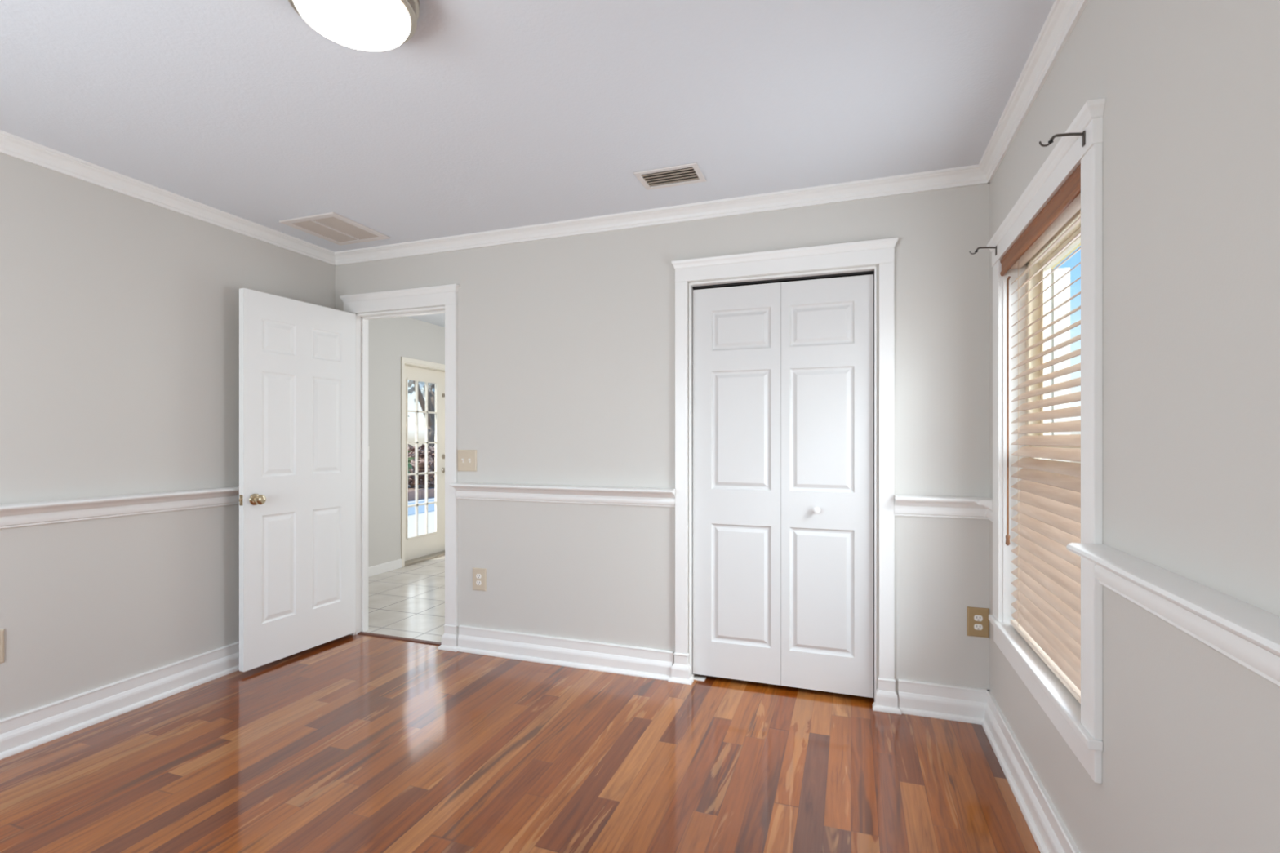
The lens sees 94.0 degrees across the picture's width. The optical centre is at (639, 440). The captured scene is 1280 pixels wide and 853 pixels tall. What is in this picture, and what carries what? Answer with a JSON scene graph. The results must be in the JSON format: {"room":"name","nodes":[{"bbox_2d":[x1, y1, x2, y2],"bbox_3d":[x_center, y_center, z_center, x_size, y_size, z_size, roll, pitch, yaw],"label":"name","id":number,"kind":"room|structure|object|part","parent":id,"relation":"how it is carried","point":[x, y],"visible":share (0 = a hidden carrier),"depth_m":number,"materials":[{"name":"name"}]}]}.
{"room":"empty bedroom","nodes":[
{"label":"empty bedroom","id":0,"kind":"room"},
{"bbox_2d":[0,152,335,719],"bbox_3d":[-2.623,0.021,2.189,0.100,2.440,3.779,0,0,19],"label":"wall","id":1,"kind":"structure","parent":0,"point":[119,313],"depth_m":2.71,"materials":[{"name":"grey paint"}]},
{"bbox_2d":[0,628,4,662],"bbox_3d":[-2.522,0.810,2.311,0.009,0.132,0.092,0,0,19],"label":"wall outlet","id":2,"kind":"object","parent":1,"relation":"attached to","point":[2,631],"visible":1,"depth_m":2.35,"materials":[{"name":"beige plastic"}]},
{"bbox_2d":[0,641,239,759],"bbox_3d":[-2.556,1.170,2.171,0.039,0.142,3.589,0,0,19],"label":"baseboard","id":3,"kind":"structure","parent":1,"relation":"attached to","point":[27,730],"depth_m":2.67,"materials":[{"name":"white paint"}]},
{"bbox_2d":[0,486,239,528],"bbox_3d":[-2.538,0.300,2.164,0.076,0.097,3.589,0,0,19],"label":"chair rail","id":4,"kind":"object","parent":1,"relation":"attached to","point":[48,512],"depth_m":2.67,"materials":[{"name":"white paint"}]},
{"bbox_2d":[0,129,336,266],"bbox_3d":[-2.550,-1.165,2.168,0.052,0.069,3.589,0,0,19],"label":"crown molding","id":5,"kind":"structure","parent":1,"relation":"attached to","point":[12,145],"depth_m":2.81,"materials":[{"name":"white paint"}]},
{"bbox_2d":[368,316,444,567],"bbox_3d":[-2.443,0.011,5.684,0.120,2.460,4.111,0,0,19],"label":"wall","id":6,"kind":"structure","parent":0,"point":[391,339],"depth_m":5.66,"materials":[{"name":"grey paint"}]},
{"bbox_2d":[368,559,401,577],"bbox_3d":[-2.598,1.198,5.048,0.012,0.085,1.629,0,0,19],"label":"baseboard","id":7,"kind":"structure","parent":6,"relation":"attached to","point":[396,564],"depth_m":5.60,"materials":[{"name":"white paint"}]},
{"bbox_2d":[400,356,444,567],"bbox_3d":[-2.238,0.213,6.247,0.136,2.055,0.872,0,0,19],"label":"door","id":8,"kind":"structure","parent":6,"relation":"in","point":[417,548],"depth_m":6.24,"materials":[{"name":"white paint"}]},
{"bbox_3d":[-2.240,1.232,6.244,0.130,0.018,0.790,0,0,19],"label":"sill","id":9,"kind":"part","parent":8,"relation":"part of","materials":[{"name":"beige wood"}]},
{"bbox_2d":[0,555,1039,852],"bbox_3d":[-0.677,1.271,3.368,4.994,0.060,7.300,0,0,19],"label":"floor","id":10,"kind":"structure","parent":0,"point":[357,743],"depth_m":2.27,"materials":[{"name":"brown wood"}]},
{"bbox_2d":[357,631,441,645],"bbox_3d":[-1.478,1.236,3.716,0.688,0.009,0.036,0,0,19],"label":"threshold","id":11,"kind":"object","parent":10,"relation":"on","point":[365,633],"visible":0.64,"depth_m":3.71,"materials":[{"name":"brown wood"}]},
{"bbox_2d":[0,0,1054,327],"bbox_3d":[-0.677,-1.239,3.368,4.994,0.080,7.300,0,0,19],"label":"ceiling","id":12,"kind":"structure","parent":0,"point":[494,114],"depth_m":2.10,"materials":[{"name":"white paint"}]},
{"bbox_2d":[279,212,390,245],"bbox_3d":[-1.722,-1.194,3.390,0.383,0.010,0.415,0,0,19],"label":"ceiling vent","id":13,"kind":"object","parent":12,"relation":"in","point":[332,227],"visible":1,"depth_m":3.37,"materials":[{"name":"white metal"}]},
{"bbox_2d":[288,0,420,51],"bbox_3d":[-0.760,-1.145,1.584,0.332,0.108,0.332,0,0,19],"label":"ceiling light","id":14,"kind":"object","parent":12,"relation":"attached to","point":[368,25],"visible":1,"depth_m":1.57,"materials":[{"name":"white glass"}]},
{"bbox_2d":[633,162,706,190],"bbox_3d":[0.139,-1.196,2.712,0.290,0.008,0.190,0,0,19],"label":"ceiling vent","id":15,"kind":"object","parent":12,"relation":"in","point":[658,178],"visible":1,"depth_m":2.71,"materials":[{"name":"white metal"}]},
{"bbox_2d":[335,183,990,695],"bbox_3d":[-0.175,0.021,3.280,3.989,2.440,0.090,0,0,19],"label":"wall","id":16,"kind":"structure","parent":0,"point":[566,345],"depth_m":3.17,"materials":[{"name":"grey paint"}]},
{"bbox_2d":[239,288,355,671],"bbox_3d":[-1.974,0.209,3.472,0.157,2.016,0.728,0,0,19],"label":"door","id":17,"kind":"structure","parent":16,"relation":"in","point":[297,359],"depth_m":3.40,"materials":[{"name":"white paint"}]},
{"bbox_3d":[-2.098,0.316,3.135,0.025,0.056,0.009,0,0,23],"label":"latch plate","id":18,"kind":"part","parent":17,"relation":"part of","materials":[{"name":"gold metal"}]},
{"bbox_2d":[339,284,459,651],"bbox_3d":[-1.475,0.159,3.719,0.896,2.163,0.149,0,0,19],"label":"door frame","id":19,"kind":"structure","parent":16,"relation":"attached to","point":[445,296],"depth_m":3.66,"materials":[{"name":"white paint"}]},
{"bbox_3d":[-1.126,0.217,3.558,0.076,2.048,0.020,0,0,19],"label":"casing leg","id":20,"kind":"part","parent":19,"relation":"part of","materials":[{"name":"white paint"}]},
{"bbox_2d":[457,449,476,471],"bbox_3d":[-1.024,0.120,3.523,0.132,0.128,0.018,0,0,19],"label":"light switch","id":21,"kind":"object","parent":16,"relation":"attached to","point":[467,459],"visible":1,"depth_m":3.52,"materials":[{"name":"beige plastic"}]},
{"bbox_2d":[472,567,486,591],"bbox_3d":[-0.944,0.816,3.499,0.092,0.131,0.009,0,0,19],"label":"wall outlet","id":22,"kind":"object","parent":16,"relation":"attached to","point":[479,575],"visible":1,"depth_m":3.50,"materials":[{"name":"beige plastic"}]},
{"bbox_2d":[475,580,481,585],"bbox_3d":[-0.945,0.835,3.496,0.034,0.025,0.003,0,0,19],"label":"receptacle","id":23,"kind":"object","parent":22,"relation":"attached to","point":[477,582],"depth_m":3.50,"materials":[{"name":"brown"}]},
{"bbox_2d":[475,573,481,578],"bbox_3d":[-0.945,0.796,3.496,0.034,0.025,0.003,0,0,19],"label":"receptacle","id":24,"kind":"object","parent":22,"relation":"attached to","point":[477,575],"depth_m":3.50,"materials":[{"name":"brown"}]},
{"bbox_2d":[449,482,675,506],"bbox_3d":[-0.461,0.300,3.293,1.351,0.097,0.076,0,0,19],"label":"chair rail","id":25,"kind":"object","parent":16,"relation":"attached to","point":[636,496],"visible":1,"depth_m":3.28,"materials":[{"name":"white paint"}]},
{"bbox_2d":[457,625,673,680],"bbox_3d":[-0.454,1.170,3.310,1.318,0.142,0.039,0,0,19],"label":"baseboard","id":26,"kind":"structure","parent":16,"relation":"attached to","point":[643,662],"depth_m":3.29,"materials":[{"name":"white paint"}]},
{"bbox_2d":[334,164,988,266],"bbox_3d":[-0.227,-1.165,3.223,3.729,0.069,0.052,0,0,19],"label":"crown molding","id":27,"kind":"structure","parent":16,"relation":"attached to","point":[967,175],"depth_m":3.05,"materials":[{"name":"white paint"}]},
{"bbox_2d":[691,271,874,697],"bbox_3d":[0.687,0.220,2.959,0.881,2.042,0.072,0,0,19],"label":"door","id":28,"kind":"structure","parent":16,"relation":"in","point":[783,372],"depth_m":2.95,"materials":[{"name":"white paint"}]},
{"bbox_3d":[0.853,0.338,2.882,0.035,0.035,0.036,0,0,19],"label":"knob","id":29,"kind":"part","parent":28,"relation":"part of","materials":[{"name":"white paint"}]},
{"bbox_2d":[667,237,902,714],"bbox_3d":[0.689,0.158,2.953,1.102,2.165,0.151,0,0,19],"label":"door frame","id":30,"kind":"structure","parent":16,"relation":"attached to","point":[878,251],"depth_m":2.87,"materials":[{"name":"white paint"}]},
{"bbox_3d":[0.215,0.212,3.084,0.064,2.057,0.020,0,0,19],"label":"casing leg","id":31,"kind":"part","parent":30,"relation":"part of","materials":[{"name":"white paint"}]},
{"bbox_3d":[1.139,0.212,2.757,0.064,2.057,0.020,0,0,19],"label":"casing leg","id":32,"kind":"part","parent":30,"relation":"part of","materials":[{"name":"white paint"}]},
{"bbox_2d":[893,494,988,519],"bbox_3d":[1.344,0.300,2.655,0.388,0.097,0.076,0,0,19],"label":"chair rail","id":33,"kind":"object","parent":16,"relation":"attached to","point":[929,506],"visible":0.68,"depth_m":2.67,"materials":[{"name":"white paint"}]},
{"bbox_2d":[897,678,986,724],"bbox_3d":[1.358,1.170,2.670,0.371,0.142,0.039,0,0,19],"label":"baseboard","id":34,"kind":"structure","parent":16,"relation":"attached to","point":[923,699],"depth_m":2.67,"materials":[{"name":"white paint"}]},
{"bbox_2d":[967,606,989,637],"bbox_3d":[1.494,0.805,2.637,0.086,0.129,0.009,0,0,19],"label":"wall outlet","id":35,"kind":"object","parent":16,"relation":"attached to","point":[978,622],"visible":1,"depth_m":2.63,"materials":[{"name":"beige plastic"}]},
{"bbox_2d":[973,623,982,630],"bbox_3d":[1.494,0.824,2.635,0.034,0.025,0.003,0,0,19],"label":"receptacle","id":36,"kind":"object","parent":35,"relation":"attached to","point":[976,626],"depth_m":2.63,"materials":[{"name":"white plastic"}]},
{"bbox_2d":[973,614,982,621],"bbox_3d":[1.494,0.785,2.635,0.034,0.025,0.003,0,0,19],"label":"receptacle","id":37,"kind":"object","parent":35,"relation":"attached to","point":[976,617],"depth_m":2.63,"materials":[{"name":"white plastic"}]},
{"bbox_2d":[990,0,1279,852],"bbox_3d":[1.015,0.021,0.903,0.160,2.440,3.779,0,0,19],"label":"wall","id":38,"kind":"structure","parent":0,"point":[1190,89],"depth_m":1.11,"materials":[{"name":"grey paint"}]},
{"bbox_2d":[982,689,1079,852],"bbox_3d":[0.923,1.170,0.941,0.039,0.142,3.589,0,0,19],"label":"baseboard","id":39,"kind":"structure","parent":38,"relation":"attached to","point":[1050,833],"depth_m":2.01,"materials":[{"name":"white paint"}]},
{"bbox_2d":[978,0,1088,183],"bbox_3d":[0.917,-1.165,0.943,0.052,0.069,3.589,0,0,19],"label":"crown molding","id":40,"kind":"structure","parent":38,"relation":"attached to","point":[1064,15],"depth_m":1.91,"materials":[{"name":"white paint"}]},
{"bbox_2d":[1050,242,1080,269],"bbox_3d":[2.320,-1.259,3.423,0.620,0.080,10.000,0,0,19],"label":"soffit","id":41,"kind":"structure","parent":38,"relation":"attached to","point":[1079,244],"depth_m":3.95,"materials":[{"name":"brown"}]},
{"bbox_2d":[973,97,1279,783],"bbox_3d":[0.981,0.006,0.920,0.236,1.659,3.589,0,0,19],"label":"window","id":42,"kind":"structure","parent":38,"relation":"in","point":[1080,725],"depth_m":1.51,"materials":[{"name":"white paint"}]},
{"bbox_2d":[968,245,996,255],"bbox_3d":[1.393,-0.767,2.426,0.098,0.039,0.014,0,0,19],"label":"curtain rod bracket","id":43,"kind":"object","parent":42,"relation":"attached to","point":[980,247],"visible":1,"depth_m":2.42,"materials":[{"name":"grey metal"}]},
{"bbox_3d":[1.404,-0.778,2.423,0.073,0.017,0.007,0,0,19],"label":"arm","id":44,"kind":"part","parent":43,"relation":"part of","materials":[{"name":"grey metal"}]},
{"bbox_3d":[1.464,0.003,2.441,0.019,1.451,0.102,0,0,19],"label":"casing leg","id":45,"kind":"part","parent":42,"relation":"part of","materials":[{"name":"white paint"}]},
{"bbox_2d":[1000,163,1080,703],"bbox_3d":[1.327,-0.004,1.951,0.074,1.443,0.902,0,0,19],"label":"window blind","id":46,"kind":"object","parent":42,"relation":"attached to","point":[1047,605],"visible":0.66,"depth_m":1.94,"materials":[{"name":"brown wood"}]},
{"bbox_3d":[1.423,0.013,2.244,0.002,1.375,0.002,0,0,19],"label":"ladder cord","id":47,"kind":"part","parent":46,"relation":"part of","materials":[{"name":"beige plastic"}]},
{"bbox_3d":[1.458,0.013,2.232,0.002,1.375,0.002,0,0,-41],"label":"ladder cord","id":48,"kind":"part","parent":46,"relation":"part of","materials":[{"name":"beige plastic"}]},
{"bbox_3d":[1.332,0.709,1.931,0.050,0.017,0.850,0,0,19],"label":"rail","id":49,"kind":"part","parent":46,"relation":"part of","materials":[{"name":"beige wood"}]},
{"bbox_3d":[1.410,0.008,1.922,0.075,1.455,0.904,0,0,19],"label":"frame","id":50,"kind":"part","parent":42,"relation":"part of","materials":[{"name":"beige plastic"}]},
{"bbox_3d":[1.396,0.348,1.927,0.025,0.705,0.830,0,0,19],"label":"sash","id":51,"kind":"part","parent":42,"relation":"part of","materials":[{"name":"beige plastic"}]},
{"bbox_3d":[1.424,-0.328,1.917,0.025,0.708,0.830,0,0,19],"label":"sash","id":52,"kind":"part","parent":42,"relation":"part of","materials":[{"name":"beige plastic"}]},
{"bbox_2d":[1039,130,1085,146],"bbox_3d":[1.073,-0.761,1.519,0.098,0.039,0.014,0,0,19],"label":"curtain rod bracket","id":53,"kind":"object","parent":42,"relation":"attached to","point":[1082,134],"visible":1,"depth_m":1.51,"materials":[{"name":"grey metal"}]},
{"bbox_3d":[1.083,-0.772,1.516,0.073,0.017,0.007,0,0,19],"label":"arm","id":54,"kind":"part","parent":53,"relation":"part of","materials":[{"name":"grey metal"}]},
{"bbox_3d":[1.117,-0.759,1.504,0.004,0.036,0.014,0,0,19],"label":"wall plate","id":55,"kind":"part","parent":53,"relation":"part of","materials":[{"name":"grey metal"}]},
{"bbox_3d":[1.129,0.003,1.492,0.019,1.451,0.090,0,0,19],"label":"casing leg","id":56,"kind":"part","parent":42,"relation":"part of","materials":[{"name":"white paint"}]},
{"label":"outside","id":57,"kind":"structure","parent":0,"visible":0},
{"bbox_2d":[408,497,435,537],"bbox_3d":[-3.417,1.396,10.223,4.742,0.190,15.000,0,0,19],"label":"ground","id":58,"kind":"structure","parent":57,"point":[431,515],"depth_m":9.39,"materials":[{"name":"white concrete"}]},
{"bbox_2d":[408,498,435,515],"bbox_3d":[-4.532,1.296,10.883,1.400,0.010,5.500,0,0,19],"label":"pool water","id":59,"kind":"structure","parent":58,"relation":"on","point":[421,508],"depth_m":11.34,"materials":[{"name":"blue liquid"}]},
{"bbox_2d":[408,488,435,501],"bbox_3d":[-5.835,1.201,10.498,0.160,0.200,7.905,0,0,19],"label":"kerb","id":60,"kind":"object","parent":58,"relation":"on","point":[431,491],"visible":0.1,"depth_m":13.15,"materials":[{"name":"concrete"}]},
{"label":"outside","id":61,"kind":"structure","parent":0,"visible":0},
{"bbox_2d":[408,479,435,490],"bbox_3d":[-10.390,1.381,20.113,15.000,0.320,29.000,0,0,19],"label":"ground","id":62,"kind":"structure","parent":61,"point":[410,488],"depth_m":15.33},
{"bbox_2d":[408,450,414,472],"bbox_3d":[-5.869,0.498,13.318,1.595,1.634,1.579,0,0,19],"label":"shrub","id":63,"kind":"object","parent":62,"relation":"on","point":[410,459],"visible":0.02,"depth_m":13.57,"materials":[{"name":"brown plant"}]},
{"bbox_2d":[408,444,435,488],"bbox_3d":[-5.659,0.691,15.713,1.898,1.208,1.845,0,0,-11],"label":"shrub","id":64,"kind":"object","parent":62,"relation":"on","point":[421,450],"visible":0.29,"depth_m":15.24,"materials":[{"name":"brown plant"}]},
{"bbox_2d":[408,380,435,477],"bbox_3d":[-6.618,-1.565,19.625,7.565,5.851,10.525,0,0,-3],"label":"tree","id":65,"kind":"object","parent":62,"relation":"on","point":[431,388],"visible":0.05,"depth_m":19.32,"materials":[{"name":"brown plant"}]},
{"bbox_3d":[-6.618,-2.859,19.625,7.565,3.263,10.525,0,0,-3],"label":"crown","id":66,"kind":"part","parent":65,"relation":"part of","materials":[{"name":"grey plant"}]},
{"bbox_3d":[25.370,1.541,10.654,39.264,0.200,43.000,0,0,19],"label":"ground","id":67,"kind":"structure","parent":0,"visible":0},
{"bbox_2d":[1050,267,1070,462],"bbox_3d":[2.749,0.111,4.482,0.724,2.660,0.315,0,0,19],"label":"wall","id":68,"kind":"structure","parent":67,"relation":"on","point":[1062,283],"depth_m":4.23,"materials":[{"name":"grey"}]}
]}

